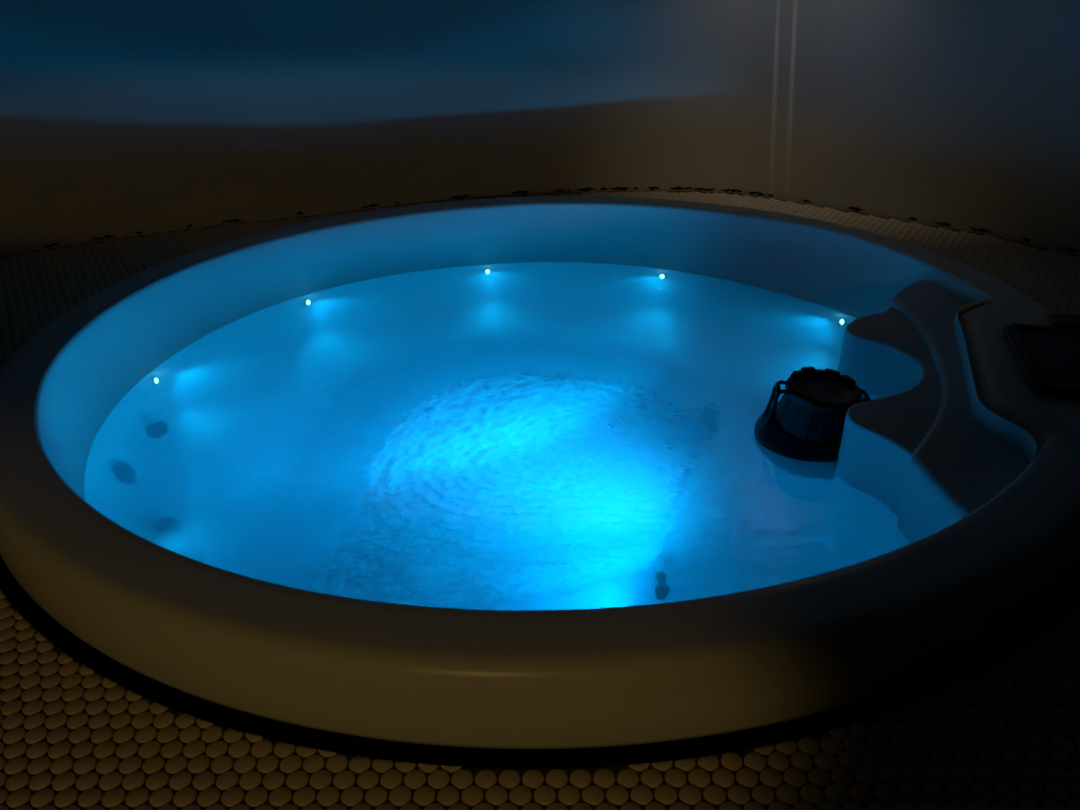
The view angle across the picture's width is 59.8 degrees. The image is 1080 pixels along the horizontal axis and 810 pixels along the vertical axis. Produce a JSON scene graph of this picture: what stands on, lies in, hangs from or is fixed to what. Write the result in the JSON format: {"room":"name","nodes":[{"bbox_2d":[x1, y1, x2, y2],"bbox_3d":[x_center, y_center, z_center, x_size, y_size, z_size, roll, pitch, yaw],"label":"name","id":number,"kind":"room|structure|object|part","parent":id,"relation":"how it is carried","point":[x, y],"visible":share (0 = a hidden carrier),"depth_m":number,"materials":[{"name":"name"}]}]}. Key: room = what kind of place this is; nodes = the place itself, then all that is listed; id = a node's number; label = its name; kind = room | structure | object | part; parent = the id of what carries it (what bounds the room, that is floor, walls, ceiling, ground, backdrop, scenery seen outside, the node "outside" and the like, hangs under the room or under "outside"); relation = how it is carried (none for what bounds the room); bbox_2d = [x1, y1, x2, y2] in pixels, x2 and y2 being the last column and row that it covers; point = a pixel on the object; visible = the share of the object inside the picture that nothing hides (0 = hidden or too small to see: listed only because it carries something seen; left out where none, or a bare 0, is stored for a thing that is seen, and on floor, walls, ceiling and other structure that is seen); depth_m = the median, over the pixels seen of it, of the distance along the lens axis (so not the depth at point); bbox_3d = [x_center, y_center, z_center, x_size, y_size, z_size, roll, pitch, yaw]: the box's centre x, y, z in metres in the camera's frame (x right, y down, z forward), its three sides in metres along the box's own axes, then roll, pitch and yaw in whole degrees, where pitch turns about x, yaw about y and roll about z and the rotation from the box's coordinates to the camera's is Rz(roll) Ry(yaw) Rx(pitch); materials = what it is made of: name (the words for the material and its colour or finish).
{"room":"hot tub room","nodes":[
{"label":"hot tub room","id":0,"kind":"room"},
{"bbox_2d":[0,0,1079,255],"bbox_3d":[-0.236,-1.500,2.306,6.077,2.510,2.108,2,26,6],"label":"wall","id":1,"kind":"structure","parent":0,"point":[119,119],"depth_m":3.19,"materials":[{"name":"paint"}]},
{"bbox_2d":[43,186,1078,252],"bbox_3d":[-0.149,-0.592,3.150,3.689,0.019,1.059,-1,26,0],"label":"trim","id":2,"kind":"structure","parent":1,"relation":"attached to","point":[983,230],"depth_m":3.46,"materials":[{"name":"black"}]},
{"bbox_2d":[0,191,1079,809],"bbox_3d":[-0.327,0.541,0.933,6.100,0.062,6.350,-1,26,0],"label":"floor","id":3,"kind":"structure","parent":0,"point":[1006,735],"depth_m":1.12,"materials":[{"name":"tile"}]},
{"bbox_2d":[0,196,1079,768],"bbox_3d":[0.099,0.077,2.186,2.432,0.644,2.260,-1,26,0],"label":"hot tub","id":4,"kind":"object","parent":3,"relation":"on","point":[187,449],"visible":0.93,"depth_m":1.94,"materials":[{"name":"grey plastic"}]},
{"bbox_2d":[151,376,158,384],"bbox_3d":[-0.937,-0.058,2.276,0.019,0.025,0.022,3,26,8],"label":"led light","id":5,"kind":"object","parent":4,"relation":"attached to","point":[154,379],"depth_m":2.27,"materials":[{"name":"grey plastic"}]},
{"bbox_2d":[304,299,310,305],"bbox_3d":[-0.685,-0.301,2.761,0.019,0.025,0.022,23,35,39],"label":"led light","id":6,"kind":"object","parent":4,"relation":"attached to","point":[307,302],"depth_m":2.75,"materials":[{"name":"grey plastic"}]},
{"bbox_2d":[484,268,490,274],"bbox_3d":[-0.168,-0.425,2.990,0.022,0.025,0.019,-6,27,-9],"label":"led light","id":7,"kind":"object","parent":4,"relation":"attached to","point":[487,271],"depth_m":2.98,"materials":[{"name":"grey plastic"}]},
{"bbox_2d":[659,273,665,279],"bbox_3d":[0.380,-0.399,2.913,0.022,0.025,0.019,10,28,21],"label":"led light","id":8,"kind":"object","parent":4,"relation":"attached to","point":[662,276],"depth_m":2.91,"materials":[{"name":"grey plastic"}]},
{"bbox_2d":[839,318,846,325],"bbox_3d":[0.821,-0.225,2.538,0.019,0.025,0.022,-15,29,-25],"label":"led light","id":9,"kind":"object","parent":4,"relation":"attached to","point":[842,321],"depth_m":2.53,"materials":[{"name":"grey plastic"}]},
{"bbox_3d":[1.063,-0.075,1.745,0.330,0.013,0.330,6,27,14],"label":"skimmer lid","id":10,"kind":"part","parent":4,"relation":"part of","materials":[{"name":"black plastic"}]},
{"bbox_3d":[0.013,0.174,2.233,1.950,0.460,1.953,-1,26,0],"label":"water","id":11,"kind":"object","parent":4,"relation":"in","visible":0},
{"bbox_2d":[343,373,719,597],"bbox_3d":[0.008,0.155,1.839,0.837,0.097,0.992,-1,26,0],"label":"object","id":12,"kind":"object","parent":11,"relation":"in","point":[507,475],"visible":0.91,"depth_m":1.78,"materials":[{"name":"blue liquid"}]},
{"bbox_2d":[655,571,669,599],"bbox_3d":[0.203,0.300,1.567,0.026,0.016,0.072,-1,26,0],"label":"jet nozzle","id":13,"kind":"object","parent":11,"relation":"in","point":[662,590],"visible":1,"depth_m":1.55,"materials":[{"name":"plastic"}]},
{"bbox_2d":[754,366,870,479],"bbox_3d":[0.552,0.030,1.901,0.225,0.192,0.228,21,34,38],"label":"skimmer","id":14,"kind":"object","parent":11,"relation":"in","point":[801,433],"visible":0.81,"depth_m":1.84,"materials":[{"name":"black plastic"}]}
]}

